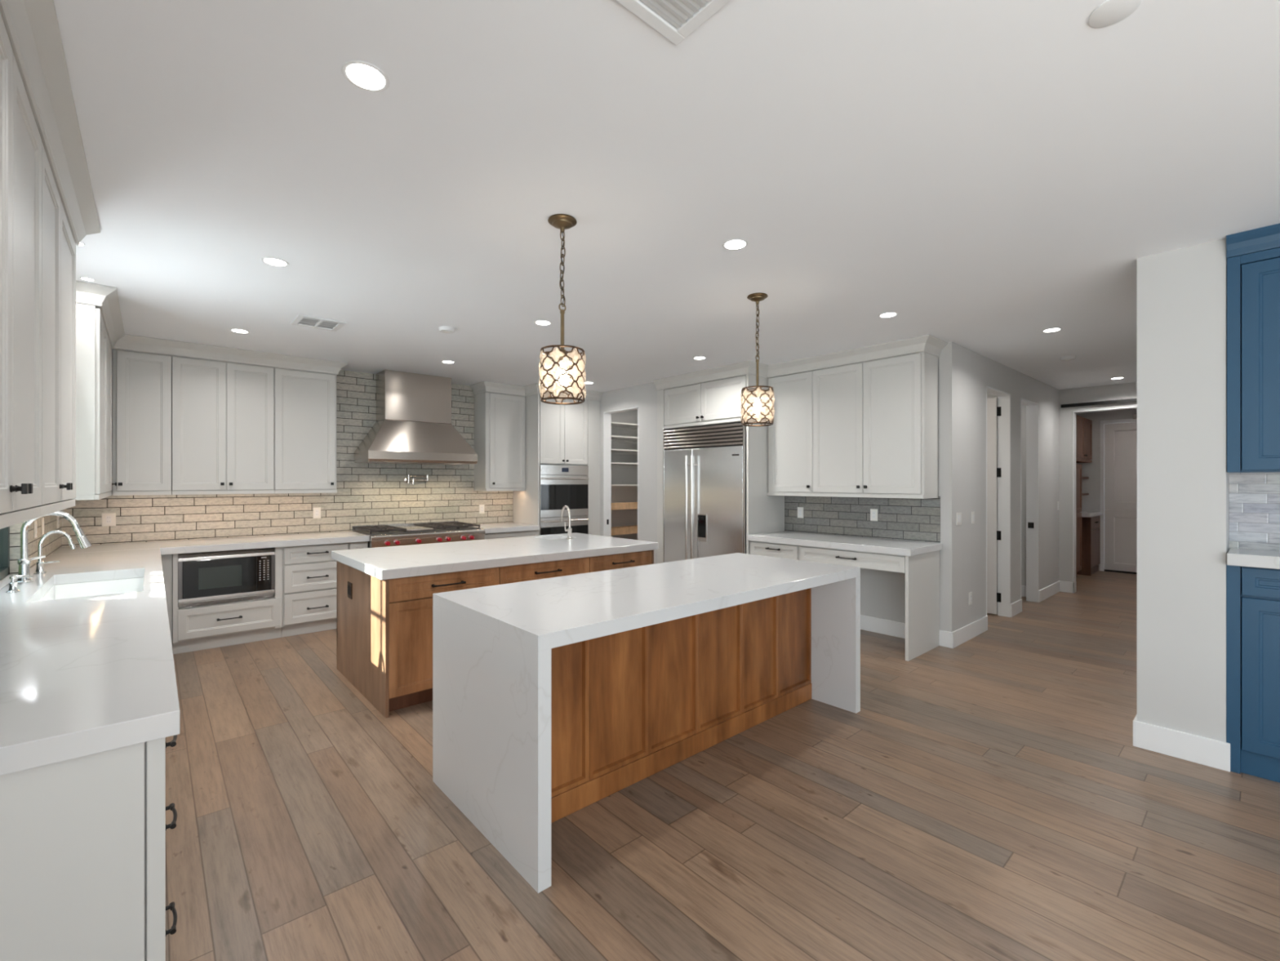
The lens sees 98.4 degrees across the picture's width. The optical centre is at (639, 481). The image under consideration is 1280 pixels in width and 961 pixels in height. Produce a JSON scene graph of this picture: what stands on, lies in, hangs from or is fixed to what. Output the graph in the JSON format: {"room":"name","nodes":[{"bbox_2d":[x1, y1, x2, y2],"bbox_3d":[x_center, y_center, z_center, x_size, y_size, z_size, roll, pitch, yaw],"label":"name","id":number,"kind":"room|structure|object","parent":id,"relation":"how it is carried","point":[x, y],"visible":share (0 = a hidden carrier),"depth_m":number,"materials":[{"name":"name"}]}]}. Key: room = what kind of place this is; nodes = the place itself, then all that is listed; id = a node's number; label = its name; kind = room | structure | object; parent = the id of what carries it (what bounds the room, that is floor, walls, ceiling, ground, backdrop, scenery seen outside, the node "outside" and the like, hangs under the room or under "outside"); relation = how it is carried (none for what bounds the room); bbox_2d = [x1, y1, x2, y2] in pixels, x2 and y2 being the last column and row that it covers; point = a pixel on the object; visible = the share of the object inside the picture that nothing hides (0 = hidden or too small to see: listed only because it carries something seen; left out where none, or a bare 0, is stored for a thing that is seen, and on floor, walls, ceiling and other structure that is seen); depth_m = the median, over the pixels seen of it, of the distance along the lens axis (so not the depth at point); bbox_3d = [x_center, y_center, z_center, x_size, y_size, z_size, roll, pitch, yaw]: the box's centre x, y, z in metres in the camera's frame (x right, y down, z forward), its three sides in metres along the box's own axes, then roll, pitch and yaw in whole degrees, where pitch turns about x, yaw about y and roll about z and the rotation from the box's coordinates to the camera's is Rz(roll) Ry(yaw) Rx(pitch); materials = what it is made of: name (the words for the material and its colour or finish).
{"room":"kitchen","nodes":[
{"label":"kitchen","id":0,"kind":"room"},
{"bbox_2d":[0,573,17,589],"bbox_3d":[-1.605,0.113,0.804,0.180,2.705,10.530,0,0,-41],"label":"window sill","id":1,"kind":"structure","parent":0,"point":[6,580],"depth_m":3.04,"materials":[{"name":"paint"}]},
{"bbox_2d":[0,526,9,580],"bbox_3d":[-3.347,-0.028,2.814,0.036,1.135,1.110,0,0,-41],"label":"window","id":2,"kind":"structure","parent":1,"relation":"in","point":[4,532],"depth_m":3.20,"materials":[{"name":"grey"}]},
{"bbox_2d":[9,521,23,574],"bbox_3d":[-3.678,-0.021,3.257,0.054,1.128,0.008,0,0,-41],"label":"tile","id":3,"kind":"structure","parent":1,"relation":"attached to","point":[15,530],"depth_m":3.25,"materials":[{"name":"tile"}]},
{"bbox_2d":[0,12,41,528],"bbox_3d":[-1.719,-0.503,1.329,0.340,1.233,0.989,0,0,-41],"label":"upper cabinet","id":4,"kind":"object","parent":1,"relation":"attached to","point":[20,140],"visible":1,"depth_m":1.51,"materials":[{"name":"white paint"}]},
{"bbox_2d":[28,510,62,568],"bbox_3d":[-4.281,0.329,3.975,0.008,0.432,1.857,0,0,-41],"label":"tile backsplash","id":5,"kind":"structure","parent":1,"relation":"attached to","point":[52,542],"depth_m":3.98,"materials":[{"name":"tile"}]},
{"bbox_2d":[0,0,100,245],"bbox_3d":[-2.083,-1.180,1.775,0.390,0.120,2.178,0,0,-41],"label":"trim","id":6,"kind":"structure","parent":1,"relation":"attached to","point":[32,26],"depth_m":1.70,"materials":[{"name":"white paint"}]},
{"bbox_2d":[38,142,75,516],"bbox_3d":[-2.409,-0.503,2.109,0.340,1.233,1.089,0,0,-41],"label":"upper cabinet","id":7,"kind":"object","parent":1,"relation":"attached to","point":[58,244],"visible":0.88,"depth_m":2.11,"materials":[{"name":"white paint"}]},
{"bbox_2d":[73,302,116,500],"bbox_3d":[-4.046,-0.503,3.976,0.358,1.233,1.478,0,0,-41],"label":"upper cabinet","id":8,"kind":"object","parent":1,"relation":"attached to","point":[93,346],"visible":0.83,"depth_m":3.50,"materials":[{"name":"white paint"}]},
{"bbox_2d":[0,530,369,775],"bbox_3d":[-2.394,0.574,3.530,2.244,0.058,5.024,0,0,-41],"label":"countertop","id":9,"kind":"structure","parent":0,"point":[80,676],"depth_m":1.74,"materials":[{"name":"white stone"}]},
{"bbox_2d":[5,574,32,592],"bbox_3d":[-3.085,0.504,2.745,0.090,0.080,0.048,0,0,-41],"label":"soap dispenser","id":10,"kind":"object","parent":9,"relation":"on","point":[13,584],"visible":1,"depth_m":2.73,"materials":[{"name":"silver metal"}]},
{"bbox_2d":[15,511,92,583],"bbox_3d":[-3.271,0.350,3.089,0.297,0.390,0.109,0,0,-41],"label":"kitchen faucet","id":11,"kind":"object","parent":9,"relation":"on","point":[24,562],"visible":0.87,"depth_m":3.00,"materials":[{"name":"silver metal"}]},
{"bbox_2d":[33,529,76,573],"bbox_3d":[-3.522,0.417,3.325,0.177,0.254,0.053,0,0,-36],"label":"filter faucet","id":12,"kind":"object","parent":9,"relation":"on","point":[40,563],"visible":0.99,"depth_m":3.29,"materials":[{"name":"silver metal"}]},
{"bbox_2d":[39,577,143,600],"bbox_3d":[-2.966,0.702,3.004,0.425,0.195,1.020,0,0,-41],"label":"sink","id":13,"kind":"object","parent":9,"relation":"in","point":[60,591],"visible":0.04,"depth_m":3.35,"materials":[{"name":"white ceramic"}]},
{"bbox_2d":[351,520,484,547],"bbox_3d":[-2.491,0.590,6.267,1.232,0.200,0.791,0,0,-41],"label":"rangetop","id":14,"kind":"object","parent":9,"relation":"on","point":[418,533],"visible":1,"depth_m":6.07,"materials":[{"name":"grey metal"}]},
{"bbox_2d":[111,348,523,543],"bbox_3d":[-2.964,0.113,6.509,5.340,2.705,0.180,0,0,-41],"label":"wall","id":15,"kind":"structure","parent":0,"point":[112,348],"depth_m":4.88,"materials":[{"name":"paint"}]},
{"bbox_2d":[112,349,171,495],"bbox_3d":[-4.386,-0.503,4.873,0.378,1.233,0.371,0,0,-41],"label":"upper cabinet","id":16,"kind":"object","parent":15,"relation":"attached to","point":[142,381],"visible":1,"depth_m":4.75,"materials":[{"name":"white paint"}]},
{"bbox_2d":[75,280,347,374],"bbox_3d":[-3.812,-1.180,4.695,1.256,0.120,2.837,0,0,7],"label":"trim","id":17,"kind":"structure","parent":15,"relation":"attached to","point":[104,298],"depth_m":4.86,"materials":[{"name":"white paint"}]},
{"bbox_2d":[171,355,274,494],"bbox_3d":[-3.957,-0.503,5.252,0.764,1.233,0.371,0,0,-41],"label":"upper cabinet","id":18,"kind":"object","parent":15,"relation":"attached to","point":[223,412],"visible":0.99,"depth_m":5.11,"materials":[{"name":"white paint"}]},
{"bbox_2d":[62,369,512,546],"bbox_3d":[-3.309,-0.345,6.079,4.236,1.780,0.007,0,0,-41],"label":"tile backsplash","id":19,"kind":"structure","parent":15,"relation":"attached to","point":[367,493],"depth_m":6.10,"materials":[{"name":"tile"}]},
{"bbox_2d":[102,512,115,526],"bbox_3d":[-4.675,0.330,4.860,0.090,0.116,0.009,0,0,-41],"label":"wall outlet","id":20,"kind":"object","parent":19,"relation":"attached to","point":[108,518],"visible":1,"depth_m":4.86,"materials":[{"name":"white plastic"}]},
{"bbox_2d":[404,475,428,484],"bbox_3d":[-2.658,-0.029,6.585,0.266,0.117,0.096,0,0,-41],"label":"pot filler","id":21,"kind":"object","parent":19,"relation":"attached to","point":[406,479],"visible":1,"depth_m":6.54,"materials":[{"name":"silver metal"}]},
{"bbox_2d":[274,367,337,493],"bbox_3d":[-3.464,-0.503,5.688,0.548,1.233,0.371,0,0,-41],"label":"upper cabinet","id":22,"kind":"object","parent":15,"relation":"attached to","point":[305,402],"visible":0.94,"depth_m":5.56,"materials":[{"name":"white paint"}]},
{"bbox_2d":[354,369,477,465],"bbox_3d":[-2.562,-0.727,6.365,1.210,1.024,0.550,0,0,-41],"label":"range hood","id":23,"kind":"object","parent":15,"relation":"attached to","point":[413,424],"visible":1,"depth_m":6.23,"materials":[{"name":"silver metal"}]},
{"bbox_2d":[474,391,525,491],"bbox_3d":[-1.804,-0.503,7.155,0.553,1.233,0.371,0,0,-41],"label":"upper cabinet","id":24,"kind":"object","parent":15,"relation":"attached to","point":[500,420],"visible":1,"depth_m":7.02,"materials":[{"name":"white paint"}]},
{"bbox_2d":[470,381,603,401],"bbox_3d":[-1.283,-1.180,7.168,1.755,0.120,0.471,0,0,-19],"label":"trim","id":25,"kind":"structure","parent":15,"relation":"attached to","point":[483,386],"depth_m":7.07,"materials":[{"name":"white paint"}]},
{"bbox_2d":[611,421,637,431],"bbox_3d":[-0.148,-0.878,8.797,1.868,0.062,0.379,0,0,-41],"label":"shelf","id":26,"kind":"object","parent":15,"relation":"attached to","point":[616,425],"visible":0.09,"depth_m":8.78,"materials":[{"name":"white paint"}]},
{"bbox_2d":[611,435,637,443],"bbox_3d":[-0.148,-0.674,8.797,1.868,0.062,0.379,0,0,-41],"label":"shelf","id":27,"kind":"object","parent":15,"relation":"attached to","point":[614,437],"visible":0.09,"depth_m":8.76,"materials":[{"name":"white paint"}]},
{"bbox_2d":[611,448,637,455],"bbox_3d":[-0.148,-0.471,8.797,1.868,0.062,0.379,0,0,-41],"label":"shelf","id":28,"kind":"object","parent":15,"relation":"attached to","point":[614,451],"visible":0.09,"depth_m":8.78,"materials":[{"name":"white paint"}]},
{"bbox_2d":[611,462,637,467],"bbox_3d":[-0.148,-0.268,8.797,1.868,0.062,0.379,0,0,-41],"label":"shelf","id":29,"kind":"object","parent":15,"relation":"attached to","point":[613,464],"visible":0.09,"depth_m":8.83,"materials":[{"name":"white paint"}]},
{"bbox_2d":[611,484,637,488],"bbox_3d":[-0.148,0.068,8.797,1.868,0.062,0.379,0,0,-41],"label":"shelf","id":30,"kind":"object","parent":15,"relation":"attached to","point":[613,486],"visible":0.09,"depth_m":8.81,"materials":[{"name":"white paint"}]},
{"bbox_2d":[600,382,657,564],"bbox_3d":[-0.332,0.113,7.503,0.120,2.705,1.815,0,0,-41],"label":"wall","id":31,"kind":"structure","parent":0,"point":[644,396],"depth_m":6.97,"materials":[{"name":"paint"}]},
{"bbox_2d":[603,406,638,539],"bbox_3d":[-0.216,0.250,7.370,0.123,2.430,0.730,0,0,-41],"label":"trim","id":32,"kind":"structure","parent":31,"relation":"attached to","point":[606,415],"depth_m":7.61,"materials":[{"name":"white paint"}]},
{"bbox_2d":[652,334,947,391],"bbox_3d":[1.363,-1.180,5.708,3.152,0.120,0.426,0,0,38],"label":"trim","id":33,"kind":"structure","parent":31,"relation":"attached to","point":[931,344],"depth_m":5.49,"materials":[{"name":"white paint"}]},
{"bbox_2d":[611,385,687,539],"bbox_3d":[0.406,0.113,8.246,1.970,2.705,2.140,0,0,-41],"label":"wall","id":34,"kind":"structure","parent":0,"point":[620,475],"depth_m":8.96,"materials":[{"name":"paint"}]},
{"bbox_2d":[53,0,1279,391],"bbox_3d":[3.226,-1.315,4.987,12.960,0.150,11.000,0,0,-41],"label":"ceiling","id":35,"kind":"structure","parent":0,"point":[989,176],"depth_m":2.20,"materials":[{"name":"paint"}]},
{"bbox_2d":[261,257,288,266],"bbox_3d":[-2.054,-1.238,3.109,0.132,0.003,0.132,0,0,-41],"label":"recessed light","id":36,"kind":"object","parent":35,"relation":"in","point":[269,260],"visible":1,"depth_m":3.10,"materials":[{"name":"white plastic"}]},
{"bbox_2d":[290,314,346,331],"bbox_3d":[-2.505,-1.235,4.299,0.320,0.010,0.320,0,0,-41],"label":"ceiling vent","id":37,"kind":"object","parent":35,"relation":"in","point":[300,320],"visible":1,"depth_m":4.29,"materials":[{"name":"white metal"}]},
{"bbox_2d":[341,60,389,92],"bbox_3d":[-0.838,-1.238,1.688,0.132,0.003,0.132,0,0,-41],"label":"recessed light","id":38,"kind":"object","parent":35,"relation":"in","point":[365,76],"visible":1,"depth_m":1.68,"materials":[{"name":"white plastic"}]},
{"bbox_2d":[439,325,455,333],"bbox_3d":[-1.554,-1.223,4.446,0.124,0.034,0.124,0,0,-41],"label":"smoke detector","id":39,"kind":"object","parent":35,"relation":"attached to","point":[444,329],"visible":1,"depth_m":4.41,"materials":[{"name":"white plastic"}]},
{"bbox_2d":[539,213,584,404],"bbox_3d":[-0.368,-0.810,2.618,0.222,0.860,0.221,0,0,-4],"label":"pendant light","id":40,"kind":"object","parent":35,"relation":"hanging from","point":[562,222],"visible":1,"depth_m":2.60,"materials":[{"name":"brown metal"}]},
{"bbox_2d":[615,0,731,45],"bbox_3d":[0.088,-1.235,1.305,0.360,0.010,0.360,0,0,-41],"label":"ceiling vent","id":41,"kind":"object","parent":35,"relation":"in","point":[676,12],"visible":1,"depth_m":1.45,"materials":[{"name":"white metal"}]},
{"bbox_2d":[722,239,747,249],"bbox_3d":[0.496,-1.238,2.881,0.132,0.003,0.132,0,0,-41],"label":"recessed light","id":42,"kind":"object","parent":35,"relation":"in","point":[733,244],"visible":1,"depth_m":2.88,"materials":[{"name":"white plastic"}]},
{"bbox_2d":[741,293,773,426],"bbox_3d":[0.783,-0.810,3.682,0.221,0.860,0.222,0,0,8],"label":"pendant light","id":43,"kind":"object","parent":35,"relation":"hanging from","point":[757,297],"visible":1,"depth_m":3.67,"materials":[{"name":"brown metal"}]},
{"bbox_2d":[1088,0,1141,28],"bbox_3d":[1.246,-1.237,1.451,0.106,0.006,0.106,0,0,-41],"label":"speaker cover","id":44,"kind":"object","parent":35,"relation":"attached to","point":[1110,12],"visible":1,"depth_m":1.45,"materials":[{"name":"white plastic"}]},
{"bbox_2d":[1226,223,1279,257],"bbox_3d":[3.600,-1.188,2.084,0.058,0.102,1.901,0,0,-41],"label":"trim","id":45,"kind":"structure","parent":35,"relation":"attached to","point":[1267,237],"depth_m":2.72,"materials":[{"name":"blue paint"}]},
{"bbox_2d":[165,570,1279,960],"bbox_3d":[3.226,1.525,4.987,12.960,0.120,11.000,0,0,-41],"label":"floor","id":46,"kind":"structure","parent":0,"point":[990,796],"depth_m":2.31,"materials":[{"name":"brown wood"}]},
{"bbox_2d":[0,737,165,960],"bbox_3d":[-1.367,1.034,1.130,0.599,0.861,0.020,0,0,-41],"label":"end panel","id":47,"kind":"object","parent":46,"relation":"on","point":[72,831],"visible":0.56,"depth_m":1.23,"materials":[{"name":"white paint"}]},
{"bbox_2d":[144,734,177,960],"bbox_3d":[-1.550,1.036,1.359,0.628,0.859,0.560,0,0,-41],"label":"drawer base","id":48,"kind":"object","parent":46,"relation":"on","point":[172,930],"visible":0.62,"depth_m":1.32,"materials":[{"name":"white paint"}]},
{"bbox_2d":[160,554,172,644],"bbox_3d":[-4.189,1.036,4.878,0.072,0.859,0.632,0,0,-41],"label":"base cabinet","id":49,"kind":"object","parent":46,"relation":"on","point":[166,559],"visible":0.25,"depth_m":4.65,"materials":[{"name":"white paint"}]},
{"bbox_2d":[172,546,282,653],"bbox_3d":[-3.845,1.036,5.140,0.785,0.859,0.694,0,0,-41],"label":"base cabinet","id":50,"kind":"object","parent":46,"relation":"on","point":[222,624],"visible":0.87,"depth_m":4.90,"materials":[{"name":"white paint"}]},
{"bbox_2d":[177,546,275,608],"bbox_3d":[-3.821,0.841,5.095,0.692,0.466,0.520,0,0,-41],"label":"microwave","id":51,"kind":"object","parent":50,"relation":"in","point":[214,577],"visible":0.99,"depth_m":4.89,"materials":[{"name":"grey metal"}]},
{"bbox_2d":[281,542,348,636],"bbox_3d":[-3.338,1.036,5.588,0.562,0.859,0.694,0,0,-41],"label":"drawer base","id":52,"kind":"object","parent":46,"relation":"on","point":[308,571],"visible":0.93,"depth_m":5.32,"materials":[{"name":"white paint"}]},
{"bbox_2d":[348,541,368,549],"bbox_3d":[-3.058,1.036,5.836,0.183,0.859,0.694,0,0,-41],"label":"base cabinet","id":53,"kind":"object","parent":46,"relation":"on","point":[362,544],"visible":0.08,"depth_m":5.60,"materials":[{"name":"white paint"}]},
{"bbox_2d":[336,550,653,717],"bbox_3d":[-1.118,1.033,4.621,2.274,0.864,1.246,0,0,-41],"label":"kitchen island","id":54,"kind":"object","parent":46,"relation":"on","point":[384,632],"visible":0.24,"depth_m":3.65,"materials":[{"name":"brown wood"}]},
{"bbox_2d":[331,532,657,579],"bbox_3d":[-1.132,0.570,4.635,2.333,0.062,1.275,0,0,-41],"label":"island countertop","id":55,"kind":"structure","parent":54,"relation":"on","point":[387,562],"depth_m":4.24,"materials":[{"name":"white stone"}]},
{"bbox_2d":[560,505,573,539],"bbox_3d":[-0.695,0.380,5.258,0.084,0.316,0.168,0,0,-23],"label":"faucet","id":56,"kind":"object","parent":55,"relation":"on","point":[569,529],"visible":1,"depth_m":5.20,"materials":[{"name":"silver metal"}]},
{"bbox_2d":[484,529,537,539],"bbox_3d":[-1.776,1.036,6.969,0.762,0.859,0.694,0,0,-41],"label":"base cabinet","id":57,"kind":"object","parent":46,"relation":"on","point":[523,533],"visible":0.03,"depth_m":6.74,"materials":[{"name":"white paint"}]},
{"bbox_2d":[476,522,539,533],"bbox_3d":[-1.775,0.574,6.967,0.763,0.058,0.692,0,0,-41],"label":"countertop","id":58,"kind":"structure","parent":57,"relation":"on","point":[504,526],"depth_m":6.82,"materials":[{"name":"white stone"}]},
{"bbox_2d":[513,393,599,535],"bbox_3d":[-1.123,0.172,7.554,0.988,2.585,0.682,0,0,-41],"label":"oven tower","id":59,"kind":"object","parent":46,"relation":"on","point":[556,434],"visible":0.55,"depth_m":7.27,"materials":[{"name":"white paint"}]},
{"bbox_2d":[539,464,589,535],"bbox_3d":[-1.161,0.434,7.457,0.748,1.311,0.656,0,0,-41],"label":"wall oven","id":60,"kind":"object","parent":59,"relation":"in","point":[560,486],"visible":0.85,"depth_m":7.23,"materials":[{"name":"grey metal"}]},
{"bbox_2d":[432,552,860,893],"bbox_3d":[0.198,1.006,3.121,2.367,0.919,0.985,0,0,-41],"label":"countertop","id":61,"kind":"structure","parent":46,"relation":"on","point":[492,645],"depth_m":2.45,"materials":[{"name":"white stone"}]},
{"bbox_2d":[551,587,811,822],"bbox_3d":[0.102,1.035,3.228,2.255,0.858,0.648,0,0,-41],"label":"base cabinet","id":62,"kind":"object","parent":46,"relation":"on","point":[628,707],"visible":0.59,"depth_m":2.85,"materials":[{"name":"brown wood"}]},
{"bbox_2d":[662,420,746,562],"bbox_3d":[0.898,0.412,6.395,0.707,2.105,1.222,0,0,-41],"label":"refrigerator","id":63,"kind":"object","parent":46,"relation":"on","point":[704,466],"visible":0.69,"depth_m":6.18,"materials":[{"name":"grey metal"}]},
{"bbox_2d":[657,373,784,563],"bbox_3d":[0.913,0.172,6.466,0.652,2.585,1.380,0,0,-41],"label":"surround","id":64,"kind":"object","parent":46,"relation":"on","point":[765,513],"visible":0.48,"depth_m":5.91,"materials":[{"name":"white paint"}]},
{"bbox_2d":[664,375,746,427],"bbox_3d":[0.919,-0.898,6.412,0.650,0.443,1.234,0,0,-41],"label":"upper cabinet","id":65,"kind":"object","parent":64,"relation":"attached to","point":[721,399],"visible":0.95,"depth_m":6.18,"materials":[{"name":"white paint"}]},
{"bbox_2d":[750,540,800,559],"bbox_3d":[1.555,1.034,5.709,0.687,0.861,0.600,0,0,-41],"label":"drawer","id":66,"kind":"object","parent":46,"relation":"on","point":[757,548],"visible":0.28,"depth_m":5.48,"materials":[{"name":"white paint"}]},
{"bbox_2d":[800,545,939,661],"bbox_3d":[2.093,1.034,5.103,0.689,0.861,1.017,0,0,-41],"label":"desk","id":67,"kind":"object","parent":46,"relation":"on","point":[922,571],"visible":0.93,"depth_m":4.75,"materials":[{"name":"white paint"}]},
{"bbox_2d":[746,530,942,555],"bbox_3d":[1.904,0.574,5.322,0.672,0.058,1.643,0,0,-41],"label":"countertop","id":68,"kind":"structure","parent":67,"relation":"on","point":[888,546],"depth_m":5.05,"materials":[{"name":"white stone"}]},
{"bbox_2d":[1075,463,1081,577],"bbox_3d":[6.087,0.595,8.259,1.360,1.740,0.595,0,0,-41],"label":"tall cabinet","id":69,"kind":"object","parent":46,"relation":"on","point":[1078,467],"visible":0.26,"depth_m":8.38,"materials":[{"name":"brown wood"}]},
{"bbox_2d":[1076,515,1100,575],"bbox_3d":[7.050,1.005,9.045,0.945,0.920,0.692,0,0,-41],"label":"base cabinet","id":70,"kind":"object","parent":46,"relation":"on","point":[1091,540],"visible":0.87,"depth_m":8.71,"materials":[{"name":"brown wood"}]},
{"bbox_2d":[1080,510,1102,517],"bbox_3d":[7.034,0.510,9.036,0.988,0.060,0.685,0,0,-41],"label":"countertop","id":71,"kind":"structure","parent":70,"relation":"on","point":[1084,513],"depth_m":8.72,"materials":[{"name":"white stone"}]},
{"bbox_2d":[1137,238,1228,742],"bbox_3d":[4.801,0.113,4.644,5.155,2.705,0.340,0,0,-41],"label":"wall pier","id":72,"kind":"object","parent":46,"relation":"on","point":[1183,475],"visible":0.79,"depth_m":2.93,"materials":[{"name":"paint"}]},
{"bbox_2d":[1133,713,1230,771],"bbox_3d":[4.750,1.394,4.599,5.050,0.142,0.370,0,0,-41],"label":"baseboard","id":73,"kind":"object","parent":72,"relation":"attached to","point":[1215,753],"visible":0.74,"depth_m":2.92,"materials":[{"name":"white paint"}]},
{"bbox_2d":[1226,564,1279,782],"bbox_3d":[3.727,0.943,2.198,0.308,1.045,1.900,0,0,-41],"label":"base cabinet","id":74,"kind":"object","parent":46,"relation":"on","point":[1252,593],"visible":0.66,"depth_m":2.75,"materials":[{"name":"blue paint"}]},
{"bbox_2d":[1226,547,1279,568],"bbox_3d":[3.717,0.388,2.175,0.352,0.060,1.916,0,0,-41],"label":"countertop","id":75,"kind":"structure","parent":74,"relation":"on","point":[1262,558],"depth_m":2.73,"materials":[{"name":"white stone"}]},
{"bbox_3d":[-0.151,0.785,8.800,1.869,1.360,0.368,0,0,-41],"label":"panels","id":76,"kind":"object","parent":46,"relation":"on","visible":0},
{"bbox_2d":[611,524,637,535],"bbox_3d":[-0.138,0.748,8.786,1.860,0.108,0.370,0,0,-41],"label":"tray","id":77,"kind":"object","parent":76,"relation":"in","point":[624,530],"visible":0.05,"depth_m":8.48,"materials":[{"name":"brown wood"}]},
{"bbox_2d":[611,502,637,510],"bbox_3d":[-0.138,0.366,8.786,1.860,0.108,0.370,0,0,-41],"label":"tray","id":78,"kind":"object","parent":76,"relation":"in","point":[623,505],"visible":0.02,"depth_m":8.46,"materials":[{"name":"brown wood"}]},
{"bbox_2d":[781,357,938,622],"bbox_3d":[1.766,0.113,6.092,0.125,2.705,2.890,0,0,-41],"label":"wall","id":79,"kind":"structure","parent":0,"point":[882,593],"depth_m":5.33,"materials":[{"name":"paint"}]},
{"bbox_2d":[767,351,937,498],"bbox_3d":[2.010,-0.488,5.439,0.356,1.263,1.609,0,0,-41],"label":"upper cabinet","id":80,"kind":"object","parent":79,"relation":"attached to","point":[869,428],"visible":1,"depth_m":5.17,"materials":[{"name":"white paint"}]},
{"bbox_2d":[784,495,940,542],"bbox_3d":[2.152,0.336,5.554,0.008,0.418,1.623,0,0,-41],"label":"tile backsplash","id":81,"kind":"structure","parent":79,"relation":"attached to","point":[898,518],"depth_m":5.45,"materials":[{"name":"grey tile"}]},
{"bbox_2d":[860,614,905,638],"bbox_3d":[2.338,1.394,5.339,0.015,0.142,0.995,0,0,-41],"label":"baseboard","id":82,"kind":"structure","parent":79,"relation":"attached to","point":[887,627],"depth_m":5.32,"materials":[{"name":"white paint"}]},
{"bbox_2d":[938,342,1058,631],"bbox_3d":[4.156,0.113,6.189,3.835,2.705,0.110,0,0,-41],"label":"wall","id":83,"kind":"structure","parent":0,"point":[965,374],"depth_m":5.28,"materials":[{"name":"paint"}]},
{"bbox_2d":[986,397,1000,614],"bbox_3d":[3.695,0.262,6.336,0.035,2.383,0.779,0,0,-41],"label":"door leaf","id":84,"kind":"structure","parent":83,"relation":"in","point":[993,411],"depth_m":6.09,"materials":[{"name":"paint"}]},
{"bbox_2d":[986,385,1010,617],"bbox_3d":[3.690,0.255,5.777,0.780,2.420,0.118,0,0,-41],"label":"trim","id":85,"kind":"structure","parent":83,"relation":"attached to","point":[1003,397],"depth_m":6.02,"materials":[{"name":"white paint"}]},
{"bbox_2d":[1020,397,1038,602],"bbox_3d":[4.546,0.255,6.537,0.730,2.420,0.124,0,0,-41],"label":"trim","id":86,"kind":"structure","parent":83,"relation":"attached to","point":[1032,408],"depth_m":6.76,"materials":[{"name":"white paint"}]},
{"bbox_2d":[986,393,1026,585],"bbox_3d":[3.687,0.113,6.889,3.810,2.705,1.560,0,0,-41],"label":"wall","id":87,"kind":"structure","parent":0,"point":[988,396],"depth_m":7.06,"materials":[{"name":"paint"}]},
{"bbox_2d":[939,580,1076,648],"bbox_3d":[3.767,1.394,6.709,3.969,0.142,1.735,0,0,-41],"label":"baseboard","id":88,"kind":"structure","parent":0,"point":[953,639],"depth_m":5.38,"materials":[{"name":"white paint"}]},
{"bbox_2d":[1058,382,1137,582],"bbox_3d":[6.088,0.113,6.989,0.120,2.705,1.470,0,0,-41],"label":"wall","id":89,"kind":"structure","parent":0,"point":[1124,390],"depth_m":7.34,"materials":[{"name":"paint"}]},
{"bbox_2d":[1061,398,1137,408],"bbox_3d":[6.059,-1.010,6.890,0.052,0.044,1.300,0,0,-41],"label":"barn door rail","id":90,"kind":"object","parent":89,"relation":"attached to","point":[1130,400],"visible":0.51,"depth_m":7.06,"materials":[{"name":"black metal"}]},
{"bbox_2d":[1072,406,1137,582],"bbox_3d":[6.172,0.265,6.889,0.126,2.400,1.210,0,0,-41],"label":"trim","id":91,"kind":"structure","parent":89,"relation":"attached to","point":[1130,407],"depth_m":7.30,"materials":[{"name":"white paint"}]},
{"bbox_2d":[1075,408,1137,570],"bbox_3d":[7.263,0.113,7.660,2.770,2.705,3.260,0,0,-41],"label":"wall","id":92,"kind":"structure","parent":0,"point":[1091,502],"depth_m":9.17,"materials":[{"name":"paint"}]},
{"bbox_2d":[1075,414,1092,462],"bbox_3d":[6.471,-0.680,8.608,2.398,0.710,0.580,0,0,-41],"label":"upper cabinet","id":93,"kind":"object","parent":92,"relation":"attached to","point":[1083,425],"visible":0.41,"depth_m":8.79,"materials":[{"name":"brown wood"}]},
{"bbox_2d":[1100,418,1137,570],"bbox_3d":[7.938,0.225,8.750,0.015,2.480,1.000,0,0,-41],"label":"trim","id":94,"kind":"structure","parent":92,"relation":"attached to","point":[1102,422],"depth_m":9.10,"materials":[{"name":"white paint"}]},
{"bbox_2d":[1104,422,1137,573],"bbox_3d":[7.949,0.253,8.758,0.044,2.425,0.900,0,0,-41],"label":"door","id":95,"kind":"structure","parent":92,"relation":"in","point":[1120,438],"depth_m":8.93,"materials":[{"name":"paint"}]},
{"bbox_2d":[1228,472,1229,549],"bbox_3d":[4.506,0.113,1.667,0.140,2.705,3.730,0,0,-41],"label":"wall","id":96,"kind":"structure","parent":0,"point":[1228,473],"depth_m":3.02,"materials":[{"name":"paint"}]},
{"bbox_2d":[1226,247,1279,472],"bbox_3d":[3.726,-0.593,2.195,0.318,1.085,1.900,0,0,-41],"label":"upper cabinet","id":97,"kind":"object","parent":96,"relation":"attached to","point":[1253,279],"visible":1,"depth_m":2.73,"materials":[{"name":"blue paint"}]},
{"bbox_2d":[1229,472,1279,551],"bbox_3d":[3.852,0.184,2.296,0.006,0.468,1.919,0,0,-41],"label":"tile backsplash","id":98,"kind":"structure","parent":96,"relation":"attached to","point":[1254,497],"depth_m":2.94,"materials":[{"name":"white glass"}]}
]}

